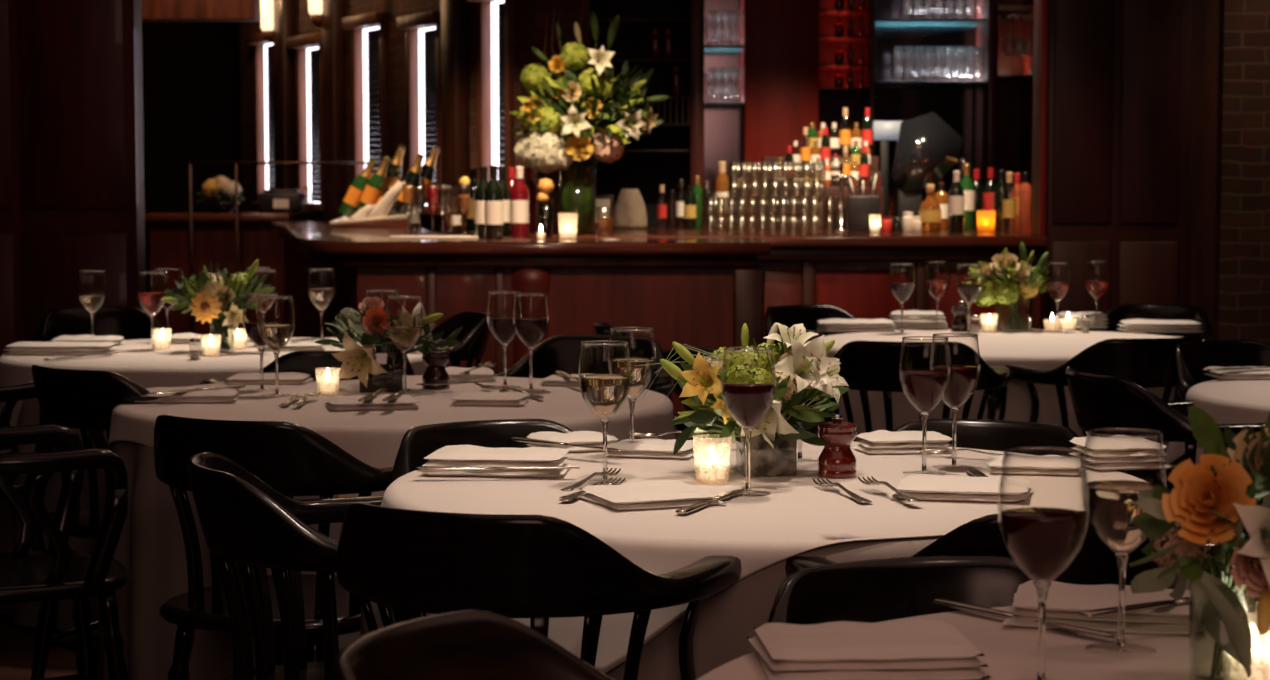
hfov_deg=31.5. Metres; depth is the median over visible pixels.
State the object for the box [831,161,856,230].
tap
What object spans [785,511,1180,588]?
chair
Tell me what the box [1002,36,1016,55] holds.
bowl
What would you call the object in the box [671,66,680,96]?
bottle
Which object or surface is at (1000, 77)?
shelf
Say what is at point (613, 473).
fork
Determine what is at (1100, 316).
folded napkin
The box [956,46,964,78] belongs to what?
glass
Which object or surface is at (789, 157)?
bottle
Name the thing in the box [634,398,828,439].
chair
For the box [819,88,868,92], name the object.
shelf
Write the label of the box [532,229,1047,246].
countertop
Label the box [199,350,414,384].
chair
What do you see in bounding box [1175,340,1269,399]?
chair
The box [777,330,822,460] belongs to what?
wine glass
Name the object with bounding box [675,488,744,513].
knife
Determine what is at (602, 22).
shelf
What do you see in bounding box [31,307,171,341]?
chair
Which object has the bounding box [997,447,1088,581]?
bowl
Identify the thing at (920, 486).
folded napkin
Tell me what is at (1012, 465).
folded napkin
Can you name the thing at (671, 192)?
bottle
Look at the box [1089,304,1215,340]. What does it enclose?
chair
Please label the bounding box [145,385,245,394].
knife
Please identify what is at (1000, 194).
bottle
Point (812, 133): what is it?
bottle
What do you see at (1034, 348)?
tablecloth
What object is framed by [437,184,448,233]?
glass
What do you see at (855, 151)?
bottle
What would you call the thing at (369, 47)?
window
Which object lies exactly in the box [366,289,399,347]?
wine glass
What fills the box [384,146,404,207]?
bottle
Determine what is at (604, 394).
bowl
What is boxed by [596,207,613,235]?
tumbler
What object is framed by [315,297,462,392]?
flower arrangement
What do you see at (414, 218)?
bottle
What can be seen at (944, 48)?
glass
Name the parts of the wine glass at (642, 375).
stem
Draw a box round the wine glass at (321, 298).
[307,268,335,339]
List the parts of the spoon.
handle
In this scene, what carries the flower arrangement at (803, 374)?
on the tablecloth at (798, 516)
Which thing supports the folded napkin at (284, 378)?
on the tablecloth at (373, 437)
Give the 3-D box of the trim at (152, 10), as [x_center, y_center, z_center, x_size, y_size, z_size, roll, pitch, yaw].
[-2.540,-2.260,12.875,0.760,0.860,0.200,0,4,0]
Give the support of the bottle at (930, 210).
on the bar counter at (849, 271)
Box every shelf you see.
[590,59,689,64]
[598,19,689,25]
[616,150,689,152]
[643,97,689,100]
[657,124,689,126]
[704,45,743,51]
[704,103,743,106]
[819,9,869,15]
[819,35,869,41]
[819,63,868,68]
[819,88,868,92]
[875,81,986,86]
[876,19,986,25]
[998,75,1032,80]
[999,3,1033,9]
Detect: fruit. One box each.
[537,193,548,203]
[538,178,553,193]
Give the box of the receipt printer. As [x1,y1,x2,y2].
[258,190,304,212]
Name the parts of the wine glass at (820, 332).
stem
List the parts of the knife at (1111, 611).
handle, blade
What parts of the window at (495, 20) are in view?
glass pane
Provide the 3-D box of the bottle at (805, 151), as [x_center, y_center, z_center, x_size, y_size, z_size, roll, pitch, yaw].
[0.842,-0.940,11.102,0.049,0.219,0.049,0,4,0]
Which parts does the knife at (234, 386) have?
blade, handle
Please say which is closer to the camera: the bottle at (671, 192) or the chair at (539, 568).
the chair at (539, 568)
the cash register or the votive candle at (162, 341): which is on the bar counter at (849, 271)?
the cash register
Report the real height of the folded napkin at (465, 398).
0.025 m
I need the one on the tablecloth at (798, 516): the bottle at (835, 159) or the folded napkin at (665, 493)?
the folded napkin at (665, 493)
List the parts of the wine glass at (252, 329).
stem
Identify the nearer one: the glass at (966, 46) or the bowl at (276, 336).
the bowl at (276, 336)
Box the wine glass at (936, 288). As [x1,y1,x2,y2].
[924,261,950,329]
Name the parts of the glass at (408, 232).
stem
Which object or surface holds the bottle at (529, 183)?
on the bar counter at (849, 271)
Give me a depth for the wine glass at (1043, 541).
2.21 m
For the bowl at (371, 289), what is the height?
0.133 m
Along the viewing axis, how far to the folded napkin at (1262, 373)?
5.78 m
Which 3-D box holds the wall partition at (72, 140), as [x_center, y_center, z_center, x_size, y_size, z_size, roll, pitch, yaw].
[-4.050,-0.932,9.526,3.900,3.050,0.165,0,4,0]
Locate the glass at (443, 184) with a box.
[443,184,454,230]
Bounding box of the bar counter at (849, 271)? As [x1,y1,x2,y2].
[532,229,1047,342]
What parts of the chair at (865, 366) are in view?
arm post, rail, arm post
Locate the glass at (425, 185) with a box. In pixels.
[414,185,425,231]
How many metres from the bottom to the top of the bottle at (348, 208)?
0.320 m
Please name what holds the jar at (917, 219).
on the bar counter at (849, 271)
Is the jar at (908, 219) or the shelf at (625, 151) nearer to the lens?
the jar at (908, 219)
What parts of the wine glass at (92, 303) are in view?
stem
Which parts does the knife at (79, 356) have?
handle, blade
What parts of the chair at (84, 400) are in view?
leg, seat, rail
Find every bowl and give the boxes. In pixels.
[77,270,106,312]
[137,271,166,314]
[153,268,181,308]
[203,201,240,212]
[242,293,279,346]
[257,269,277,310]
[257,295,294,350]
[307,268,335,308]
[366,289,399,309]
[385,295,422,350]
[402,184,414,216]
[478,361,496,366]
[487,291,522,343]
[512,293,548,345]
[578,340,631,418]
[608,327,655,398]
[721,346,775,428]
[889,263,915,300]
[899,336,950,412]
[924,261,950,297]
[929,333,980,407]
[956,264,982,302]
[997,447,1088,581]
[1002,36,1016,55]
[1012,34,1026,55]
[1044,262,1070,300]
[1081,428,1165,552]
[1084,260,1109,294]
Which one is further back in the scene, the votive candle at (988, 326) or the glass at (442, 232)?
the glass at (442, 232)
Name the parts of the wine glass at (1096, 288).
stem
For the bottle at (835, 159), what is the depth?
10.98 m
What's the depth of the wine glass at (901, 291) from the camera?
7.55 m
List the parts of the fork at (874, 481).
handle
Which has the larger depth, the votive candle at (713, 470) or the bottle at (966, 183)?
the bottle at (966, 183)
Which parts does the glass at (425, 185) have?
stem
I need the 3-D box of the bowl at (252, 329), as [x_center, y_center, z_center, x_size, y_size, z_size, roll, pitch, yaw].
[-0.910,-0.046,5.476,0.090,0.133,0.090,0,4,0]
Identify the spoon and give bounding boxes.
[460,361,496,373]
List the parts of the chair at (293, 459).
leg, seat, rail, leg, leg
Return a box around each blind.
[267,45,273,189]
[310,49,319,201]
[367,29,380,174]
[424,29,435,203]
[498,3,504,166]
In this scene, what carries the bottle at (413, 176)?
in the trough
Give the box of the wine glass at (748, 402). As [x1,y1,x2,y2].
[721,346,775,496]
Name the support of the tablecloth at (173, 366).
on the undercloth
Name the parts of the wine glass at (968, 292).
stem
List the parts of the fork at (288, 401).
handle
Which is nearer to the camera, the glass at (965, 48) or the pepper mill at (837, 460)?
the pepper mill at (837, 460)
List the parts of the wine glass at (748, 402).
stem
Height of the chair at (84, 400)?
0.829 m
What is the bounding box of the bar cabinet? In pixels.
[590,0,1033,228]
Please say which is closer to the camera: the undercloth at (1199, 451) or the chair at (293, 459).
the chair at (293, 459)
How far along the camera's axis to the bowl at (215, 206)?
14.49 m
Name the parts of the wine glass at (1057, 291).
stem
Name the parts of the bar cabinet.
panel, mirror panel, panel, mirror panel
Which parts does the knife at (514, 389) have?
handle, blade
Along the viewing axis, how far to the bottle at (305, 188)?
14.45 m
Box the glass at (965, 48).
[965,48,977,78]
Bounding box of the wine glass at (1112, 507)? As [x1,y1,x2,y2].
[1081,428,1165,657]
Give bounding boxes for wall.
[145,212,301,336]
[188,0,589,332]
[997,0,1022,226]
[1217,0,1269,344]
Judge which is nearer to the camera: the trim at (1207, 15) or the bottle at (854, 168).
the trim at (1207, 15)
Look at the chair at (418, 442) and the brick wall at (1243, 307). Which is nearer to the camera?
the chair at (418, 442)
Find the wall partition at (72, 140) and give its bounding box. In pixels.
[0,0,145,356]
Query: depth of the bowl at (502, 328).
5.56 m
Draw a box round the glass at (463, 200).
[457,177,469,234]
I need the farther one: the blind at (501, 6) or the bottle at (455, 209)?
the blind at (501, 6)
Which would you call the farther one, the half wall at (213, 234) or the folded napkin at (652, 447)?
the half wall at (213, 234)
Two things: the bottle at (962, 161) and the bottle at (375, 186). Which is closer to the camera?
the bottle at (962, 161)
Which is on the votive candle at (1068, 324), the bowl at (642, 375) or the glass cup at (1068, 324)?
the glass cup at (1068, 324)
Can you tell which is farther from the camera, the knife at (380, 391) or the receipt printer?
the receipt printer
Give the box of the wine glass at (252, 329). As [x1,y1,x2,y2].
[242,293,279,390]
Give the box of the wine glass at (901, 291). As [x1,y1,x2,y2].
[889,263,915,333]
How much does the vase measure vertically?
0.200 m
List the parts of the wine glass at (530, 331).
stem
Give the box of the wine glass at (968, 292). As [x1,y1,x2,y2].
[956,264,982,334]
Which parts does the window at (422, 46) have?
glass pane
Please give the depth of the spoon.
5.83 m
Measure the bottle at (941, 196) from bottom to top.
0.233 m
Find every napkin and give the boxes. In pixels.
[3,342,119,354]
[52,335,126,344]
[135,387,238,402]
[166,333,217,343]
[224,372,313,384]
[256,340,324,350]
[325,394,418,410]
[406,303,431,353]
[422,445,570,476]
[445,367,496,381]
[448,392,529,405]
[525,431,617,452]
[540,374,587,385]
[580,480,724,509]
[607,438,702,458]
[747,619,990,679]
[816,318,896,331]
[853,430,951,453]
[889,310,947,328]
[891,474,1033,502]
[986,455,1083,475]
[1001,580,1203,634]
[1055,311,1108,328]
[1068,435,1170,470]
[1116,319,1203,332]
[1203,366,1269,379]
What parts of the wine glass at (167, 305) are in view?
stem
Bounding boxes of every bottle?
[299,186,312,212]
[338,159,376,217]
[356,157,390,211]
[375,175,400,215]
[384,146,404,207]
[394,153,423,214]
[409,206,418,222]
[414,147,439,208]
[446,198,462,228]
[451,208,460,224]
[466,168,477,230]
[475,165,488,237]
[484,165,502,238]
[498,166,510,235]
[507,167,515,192]
[511,166,528,236]
[525,168,536,232]
[650,29,659,58]
[657,185,666,228]
[663,29,672,58]
[666,190,677,228]
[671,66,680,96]
[675,179,685,216]
[683,185,695,228]
[693,176,702,228]
[702,180,714,223]
[715,161,729,228]
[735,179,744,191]
[775,158,784,186]
[785,146,793,186]
[793,141,799,163]
[794,170,802,186]
[801,127,810,160]
[803,170,812,186]
[807,122,817,156]
[811,141,820,171]
[813,158,821,186]
[818,122,828,156]
[821,127,830,166]
[822,158,830,186]
[829,122,839,149]
[831,154,839,166]
[831,158,839,186]
[834,47,843,62]
[834,71,843,87]
[835,0,843,8]
[835,19,843,34]
[840,108,850,156]
[841,146,849,186]
[841,154,849,163]
[847,0,853,8]
[847,15,853,34]
[847,43,853,62]
[847,67,853,87]
[850,158,858,186]
[851,122,861,149]
[851,141,860,164]
[859,146,868,186]
[860,0,864,8]
[860,14,864,34]
[860,42,864,62]
[860,67,864,87]
[861,141,870,171]
[862,108,872,156]
[919,184,940,231]
[934,182,947,229]
[948,171,963,232]
[959,158,965,170]
[960,163,974,229]
[973,169,983,228]
[983,168,995,210]
[994,169,1008,230]
[1002,172,1015,232]
[1010,173,1020,231]
[1018,172,1031,232]
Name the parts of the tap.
handle, spout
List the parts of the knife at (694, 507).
handle, blade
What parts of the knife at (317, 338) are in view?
handle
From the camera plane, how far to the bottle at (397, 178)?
11.61 m
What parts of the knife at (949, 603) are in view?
handle, blade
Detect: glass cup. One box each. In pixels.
[1043,319,1060,330]
[1060,318,1076,329]
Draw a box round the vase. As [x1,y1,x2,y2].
[613,189,646,228]
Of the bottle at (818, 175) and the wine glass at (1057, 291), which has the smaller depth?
the wine glass at (1057, 291)
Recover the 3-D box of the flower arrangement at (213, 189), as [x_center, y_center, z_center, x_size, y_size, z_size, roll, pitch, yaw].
[-2.687,-0.947,14.585,0.323,0.243,0.272,0,4,-6]
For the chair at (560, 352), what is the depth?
6.33 m
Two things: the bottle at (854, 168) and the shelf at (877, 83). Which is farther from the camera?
the shelf at (877, 83)
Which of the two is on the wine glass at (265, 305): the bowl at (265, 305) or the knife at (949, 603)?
the bowl at (265, 305)
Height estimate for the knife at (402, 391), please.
0.006 m
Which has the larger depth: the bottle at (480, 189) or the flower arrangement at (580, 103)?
the flower arrangement at (580, 103)
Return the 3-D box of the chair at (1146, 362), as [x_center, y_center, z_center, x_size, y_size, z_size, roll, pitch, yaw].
[1.379,0.393,6.494,0.556,0.829,0.511,-1,4,-18]
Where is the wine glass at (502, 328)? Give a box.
[487,291,522,386]
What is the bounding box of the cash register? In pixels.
[891,112,961,221]
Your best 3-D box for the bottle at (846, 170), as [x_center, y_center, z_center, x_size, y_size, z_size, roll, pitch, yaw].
[1.027,-0.848,10.988,0.045,0.201,0.045,0,4,0]
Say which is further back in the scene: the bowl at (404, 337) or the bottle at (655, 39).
the bottle at (655, 39)
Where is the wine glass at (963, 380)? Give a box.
[929,333,980,466]
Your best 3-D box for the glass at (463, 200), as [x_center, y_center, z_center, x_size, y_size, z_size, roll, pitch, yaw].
[-0.725,-0.569,9.533,0.054,0.246,0.054,0,4,0]
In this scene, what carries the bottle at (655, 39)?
on the bar cabinet
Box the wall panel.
[1031,0,1192,330]
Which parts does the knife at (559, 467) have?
handle, blade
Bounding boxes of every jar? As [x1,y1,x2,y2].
[880,216,891,231]
[892,217,902,231]
[903,212,913,231]
[913,216,920,231]
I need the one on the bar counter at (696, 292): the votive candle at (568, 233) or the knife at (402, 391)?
the votive candle at (568, 233)
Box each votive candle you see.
[154,328,171,348]
[200,334,220,355]
[228,328,246,348]
[315,367,339,394]
[537,225,544,239]
[558,213,577,238]
[693,434,731,483]
[869,214,880,232]
[977,211,995,231]
[980,313,997,331]
[1043,313,1060,330]
[1060,312,1076,329]
[1222,602,1269,679]
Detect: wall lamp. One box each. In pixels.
[261,0,272,42]
[309,0,321,26]
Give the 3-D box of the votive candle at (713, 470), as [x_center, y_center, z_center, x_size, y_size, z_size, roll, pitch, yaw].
[0.130,0.201,3.803,0.066,0.077,0.066,0,4,0]
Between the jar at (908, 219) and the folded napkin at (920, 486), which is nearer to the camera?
the folded napkin at (920, 486)
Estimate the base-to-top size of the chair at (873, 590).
0.800 m
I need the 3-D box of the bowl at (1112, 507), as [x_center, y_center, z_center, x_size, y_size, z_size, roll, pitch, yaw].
[0.524,0.165,2.414,0.090,0.133,0.090,0,4,0]
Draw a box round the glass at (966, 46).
[966,46,974,76]
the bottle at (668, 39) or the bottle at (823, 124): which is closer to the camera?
the bottle at (823, 124)
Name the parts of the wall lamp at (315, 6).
lamp shade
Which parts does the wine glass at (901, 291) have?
stem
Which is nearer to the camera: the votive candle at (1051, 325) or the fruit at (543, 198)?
the votive candle at (1051, 325)
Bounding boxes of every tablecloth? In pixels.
[0,337,426,425]
[107,375,674,496]
[381,440,1188,673]
[697,601,1269,679]
[824,329,1204,432]
[1163,379,1269,488]
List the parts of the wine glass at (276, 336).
stem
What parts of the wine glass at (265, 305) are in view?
stem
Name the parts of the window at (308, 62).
glass pane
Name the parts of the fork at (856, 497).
handle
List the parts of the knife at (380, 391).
blade, handle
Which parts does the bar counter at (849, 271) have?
panel, panel, moulding, panel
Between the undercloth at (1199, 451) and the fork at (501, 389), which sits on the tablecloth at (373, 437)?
the fork at (501, 389)
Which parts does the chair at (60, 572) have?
rail, seat, arm post, leg, arm post, leg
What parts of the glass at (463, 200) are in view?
stem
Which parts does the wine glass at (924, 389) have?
stem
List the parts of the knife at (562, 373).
handle, blade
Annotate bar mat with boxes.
[389,236,477,237]
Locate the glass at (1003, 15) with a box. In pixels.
[1002,15,1016,55]
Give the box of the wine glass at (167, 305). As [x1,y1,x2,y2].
[153,268,181,334]
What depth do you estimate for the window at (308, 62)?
14.95 m
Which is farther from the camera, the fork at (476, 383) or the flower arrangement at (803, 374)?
the fork at (476, 383)
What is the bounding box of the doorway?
[142,22,241,314]
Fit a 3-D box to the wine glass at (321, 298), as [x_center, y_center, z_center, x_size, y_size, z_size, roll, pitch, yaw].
[-0.989,-0.106,7.101,0.090,0.237,0.090,-2,4,-25]
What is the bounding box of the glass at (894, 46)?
[894,46,902,77]
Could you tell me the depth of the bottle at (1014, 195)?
10.53 m
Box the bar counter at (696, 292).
[271,221,770,414]
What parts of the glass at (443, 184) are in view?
stem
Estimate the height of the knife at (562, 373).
0.006 m
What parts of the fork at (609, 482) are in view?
handle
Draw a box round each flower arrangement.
[163,259,274,351]
[196,175,245,212]
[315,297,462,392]
[509,0,668,233]
[637,323,848,476]
[961,242,1051,329]
[1129,404,1269,679]
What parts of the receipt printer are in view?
lid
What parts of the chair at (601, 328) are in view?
rail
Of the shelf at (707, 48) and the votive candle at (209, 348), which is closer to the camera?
the votive candle at (209, 348)
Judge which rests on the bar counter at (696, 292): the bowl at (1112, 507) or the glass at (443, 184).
the glass at (443, 184)
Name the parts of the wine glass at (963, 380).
stem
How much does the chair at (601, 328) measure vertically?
0.829 m
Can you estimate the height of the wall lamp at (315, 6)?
0.500 m
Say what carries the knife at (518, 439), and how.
on the tablecloth at (798, 516)
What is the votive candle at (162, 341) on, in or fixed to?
on the tablecloth at (173, 366)
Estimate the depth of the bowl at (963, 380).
3.96 m
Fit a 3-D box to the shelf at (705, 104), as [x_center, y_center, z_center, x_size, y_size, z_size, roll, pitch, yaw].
[0.475,-1.270,12.162,0.209,0.012,0.380,0,4,0]
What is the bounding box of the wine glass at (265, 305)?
[251,269,277,345]
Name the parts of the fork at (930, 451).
handle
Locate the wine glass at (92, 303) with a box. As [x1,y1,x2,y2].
[77,270,106,341]
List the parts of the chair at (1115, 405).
rail, seat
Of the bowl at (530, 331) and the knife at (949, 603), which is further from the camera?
the bowl at (530, 331)
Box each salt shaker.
[189,338,200,359]
[970,314,979,332]
[1080,314,1089,332]
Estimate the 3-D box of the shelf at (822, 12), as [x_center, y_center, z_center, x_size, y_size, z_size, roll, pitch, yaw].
[1.112,-1.765,12.127,0.268,0.012,0.380,0,4,0]
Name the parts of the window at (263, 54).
glass pane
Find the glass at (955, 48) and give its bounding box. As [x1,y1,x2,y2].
[955,48,967,79]
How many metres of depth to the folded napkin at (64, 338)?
7.02 m
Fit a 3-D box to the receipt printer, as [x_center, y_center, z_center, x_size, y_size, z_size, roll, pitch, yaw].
[-2.287,-0.898,14.561,0.280,0.150,0.184,0,4,0]
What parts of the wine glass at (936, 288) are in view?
stem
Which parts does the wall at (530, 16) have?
metal rail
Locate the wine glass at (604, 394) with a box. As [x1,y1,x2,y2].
[578,340,631,481]
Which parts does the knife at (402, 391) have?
blade, handle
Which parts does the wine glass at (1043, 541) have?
stem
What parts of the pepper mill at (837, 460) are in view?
knob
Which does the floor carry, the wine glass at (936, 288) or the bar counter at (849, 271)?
the bar counter at (849, 271)
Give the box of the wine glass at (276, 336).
[257,295,294,396]
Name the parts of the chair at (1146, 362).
rail, seat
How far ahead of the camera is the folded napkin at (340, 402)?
5.01 m
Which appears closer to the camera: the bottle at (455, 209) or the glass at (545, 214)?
the glass at (545, 214)
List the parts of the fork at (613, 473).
handle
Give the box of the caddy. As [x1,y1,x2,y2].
[845,174,880,231]
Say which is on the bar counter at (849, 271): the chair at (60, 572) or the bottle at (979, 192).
the bottle at (979, 192)
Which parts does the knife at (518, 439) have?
handle, blade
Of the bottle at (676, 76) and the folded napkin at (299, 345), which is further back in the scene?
the bottle at (676, 76)
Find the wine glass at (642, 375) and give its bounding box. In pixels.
[608,327,655,457]
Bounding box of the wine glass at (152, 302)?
[137,271,166,349]
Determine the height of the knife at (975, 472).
0.007 m
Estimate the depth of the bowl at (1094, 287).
7.81 m
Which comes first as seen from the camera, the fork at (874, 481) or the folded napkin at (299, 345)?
the fork at (874, 481)
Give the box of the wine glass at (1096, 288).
[1084,260,1109,329]
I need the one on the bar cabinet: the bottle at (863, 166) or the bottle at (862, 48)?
the bottle at (862, 48)
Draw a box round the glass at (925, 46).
[925,46,933,76]
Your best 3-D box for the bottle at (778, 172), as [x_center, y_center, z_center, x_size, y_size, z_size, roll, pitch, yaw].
[0.709,-0.818,10.990,0.044,0.140,0.044,0,4,0]
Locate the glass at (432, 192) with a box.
[426,184,438,233]
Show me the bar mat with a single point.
(390, 236)
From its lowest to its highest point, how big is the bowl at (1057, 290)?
0.133 m
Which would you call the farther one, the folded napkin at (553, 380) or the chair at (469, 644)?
the folded napkin at (553, 380)
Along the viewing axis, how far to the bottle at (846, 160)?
11.09 m
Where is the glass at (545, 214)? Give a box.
[538,199,553,235]
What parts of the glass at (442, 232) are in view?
stem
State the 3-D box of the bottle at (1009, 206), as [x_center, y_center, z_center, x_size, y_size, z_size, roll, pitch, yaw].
[1.718,-0.631,10.327,0.062,0.280,0.062,0,4,0]
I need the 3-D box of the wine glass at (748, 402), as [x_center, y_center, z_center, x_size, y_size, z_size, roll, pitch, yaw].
[0.184,0.132,3.650,0.090,0.237,0.090,2,4,25]
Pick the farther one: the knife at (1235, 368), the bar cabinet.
the bar cabinet
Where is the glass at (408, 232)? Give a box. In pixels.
[402,184,414,233]
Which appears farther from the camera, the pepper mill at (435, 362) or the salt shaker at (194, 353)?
the salt shaker at (194, 353)
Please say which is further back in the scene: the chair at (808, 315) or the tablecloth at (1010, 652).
the chair at (808, 315)
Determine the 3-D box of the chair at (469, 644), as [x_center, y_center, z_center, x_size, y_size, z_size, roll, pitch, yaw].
[-0.013,0.697,2.074,0.510,0.829,0.556,2,4,22]
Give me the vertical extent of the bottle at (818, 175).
0.140 m
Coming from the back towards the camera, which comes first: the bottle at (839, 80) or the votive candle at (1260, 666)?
the bottle at (839, 80)
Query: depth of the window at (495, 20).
12.19 m
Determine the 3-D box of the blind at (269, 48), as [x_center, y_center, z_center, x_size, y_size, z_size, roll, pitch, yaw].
[-2.509,-1.510,15.663,0.012,1.079,0.278,-2,4,-26]
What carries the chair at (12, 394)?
on the floor
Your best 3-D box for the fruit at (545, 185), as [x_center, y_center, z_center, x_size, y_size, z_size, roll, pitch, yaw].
[-0.385,-0.664,9.714,0.072,0.071,0.072,0,4,0]
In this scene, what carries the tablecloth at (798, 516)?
on the undercloth at (725, 621)
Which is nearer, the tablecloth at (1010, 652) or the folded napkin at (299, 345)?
the tablecloth at (1010, 652)
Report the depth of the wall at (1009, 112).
12.39 m
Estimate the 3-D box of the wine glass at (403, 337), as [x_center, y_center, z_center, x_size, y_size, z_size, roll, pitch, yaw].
[-0.548,0.015,5.349,0.090,0.237,0.090,-2,4,-25]
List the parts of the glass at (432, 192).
stem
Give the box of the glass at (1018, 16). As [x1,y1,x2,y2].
[1012,16,1026,55]
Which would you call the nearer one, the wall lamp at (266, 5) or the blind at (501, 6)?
the blind at (501, 6)
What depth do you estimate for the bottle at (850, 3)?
12.09 m
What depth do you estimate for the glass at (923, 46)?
12.06 m
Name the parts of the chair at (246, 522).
seat, rail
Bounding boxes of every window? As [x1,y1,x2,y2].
[246,32,273,208]
[287,33,322,210]
[342,12,388,181]
[396,11,441,214]
[467,0,514,182]
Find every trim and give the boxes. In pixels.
[141,0,260,21]
[1038,0,1048,329]
[1188,0,1222,339]
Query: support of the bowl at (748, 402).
on the wine glass at (748, 402)
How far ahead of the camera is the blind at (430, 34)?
12.98 m
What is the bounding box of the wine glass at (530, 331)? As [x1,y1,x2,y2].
[512,293,548,389]
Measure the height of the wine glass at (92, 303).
0.237 m
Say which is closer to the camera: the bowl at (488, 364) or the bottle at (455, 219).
the bowl at (488, 364)
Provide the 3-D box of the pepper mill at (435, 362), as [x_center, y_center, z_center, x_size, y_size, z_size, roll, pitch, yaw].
[-0.490,0.066,5.537,0.068,0.109,0.066,0,4,0]
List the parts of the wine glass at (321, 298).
stem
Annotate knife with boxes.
[43,353,116,360]
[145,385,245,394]
[290,336,336,341]
[358,389,387,401]
[382,389,409,401]
[415,466,579,470]
[507,387,543,398]
[511,437,621,450]
[554,371,578,380]
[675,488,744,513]
[932,598,1117,638]
[966,467,987,476]
[1079,589,1246,618]
[1206,367,1269,370]
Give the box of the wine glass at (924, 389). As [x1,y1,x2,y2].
[899,336,950,473]
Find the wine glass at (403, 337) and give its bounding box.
[385,295,422,396]
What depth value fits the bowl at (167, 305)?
7.13 m
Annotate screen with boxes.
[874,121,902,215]
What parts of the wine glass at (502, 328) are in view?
stem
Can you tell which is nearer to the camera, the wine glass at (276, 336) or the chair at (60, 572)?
the chair at (60, 572)
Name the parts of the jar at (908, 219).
lid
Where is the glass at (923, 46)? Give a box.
[915,46,923,80]
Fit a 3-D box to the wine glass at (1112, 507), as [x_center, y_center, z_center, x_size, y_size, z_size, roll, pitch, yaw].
[0.524,0.216,2.417,0.090,0.237,0.090,4,6,45]
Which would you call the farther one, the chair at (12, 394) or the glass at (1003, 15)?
the glass at (1003, 15)
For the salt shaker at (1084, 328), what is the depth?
7.62 m
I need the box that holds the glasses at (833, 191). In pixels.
[762,157,883,229]
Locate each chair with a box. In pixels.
[0,382,58,648]
[0,423,131,679]
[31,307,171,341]
[31,365,164,679]
[154,415,393,679]
[187,452,411,679]
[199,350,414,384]
[334,609,614,679]
[336,503,741,679]
[389,419,572,484]
[431,311,492,367]
[491,335,674,394]
[594,322,722,439]
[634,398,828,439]
[765,304,856,351]
[766,556,1060,624]
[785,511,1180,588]
[824,340,1009,440]
[892,419,1078,456]
[1001,337,1202,479]
[1066,367,1265,557]
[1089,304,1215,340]
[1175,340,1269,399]
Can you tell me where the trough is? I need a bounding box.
[330,181,420,227]
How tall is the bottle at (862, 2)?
0.123 m
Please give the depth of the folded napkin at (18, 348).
6.62 m
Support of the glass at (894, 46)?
on the bar cabinet
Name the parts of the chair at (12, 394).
seat, rail, arm post, leg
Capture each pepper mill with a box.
[422,350,449,389]
[817,414,856,478]
[951,300,970,331]
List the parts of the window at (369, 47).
glass pane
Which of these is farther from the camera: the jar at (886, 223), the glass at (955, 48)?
the glass at (955, 48)
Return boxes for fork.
[278,392,307,405]
[292,391,319,404]
[416,382,507,387]
[480,387,509,391]
[559,477,625,501]
[560,468,620,490]
[628,431,711,437]
[813,478,871,502]
[858,476,920,501]
[917,447,1004,455]
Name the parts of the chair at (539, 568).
rail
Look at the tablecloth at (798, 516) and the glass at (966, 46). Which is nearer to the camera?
the tablecloth at (798, 516)
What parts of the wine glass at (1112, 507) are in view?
stem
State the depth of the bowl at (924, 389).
3.87 m
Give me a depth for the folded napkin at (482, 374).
5.72 m
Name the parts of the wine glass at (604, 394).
stem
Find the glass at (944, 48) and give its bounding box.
[944,48,957,79]
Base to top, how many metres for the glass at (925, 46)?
0.190 m
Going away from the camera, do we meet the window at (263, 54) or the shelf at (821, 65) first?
the shelf at (821, 65)
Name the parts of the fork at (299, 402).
handle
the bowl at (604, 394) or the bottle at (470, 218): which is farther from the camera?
the bottle at (470, 218)
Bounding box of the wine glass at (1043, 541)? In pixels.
[997,447,1088,679]
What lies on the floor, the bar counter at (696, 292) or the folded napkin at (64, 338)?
the bar counter at (696, 292)
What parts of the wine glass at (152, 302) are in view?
stem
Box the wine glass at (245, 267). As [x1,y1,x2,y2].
[244,267,270,340]
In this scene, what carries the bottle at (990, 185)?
on the bar counter at (849, 271)
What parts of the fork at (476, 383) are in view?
handle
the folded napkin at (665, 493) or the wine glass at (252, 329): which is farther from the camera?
the wine glass at (252, 329)
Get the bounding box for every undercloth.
[98,425,679,679]
[360,536,941,679]
[823,386,1174,482]
[1164,442,1267,601]
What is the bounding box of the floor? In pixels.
[0,613,97,679]
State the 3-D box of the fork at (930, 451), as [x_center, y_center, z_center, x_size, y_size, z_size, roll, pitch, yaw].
[0.630,0.206,4.110,0.240,0.013,0.030,2,5,31]
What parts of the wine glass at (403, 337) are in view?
stem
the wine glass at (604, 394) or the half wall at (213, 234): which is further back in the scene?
the half wall at (213, 234)
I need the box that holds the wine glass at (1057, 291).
[1044,262,1070,331]
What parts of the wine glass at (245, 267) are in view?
stem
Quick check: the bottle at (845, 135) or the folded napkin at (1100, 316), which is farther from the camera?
the bottle at (845, 135)

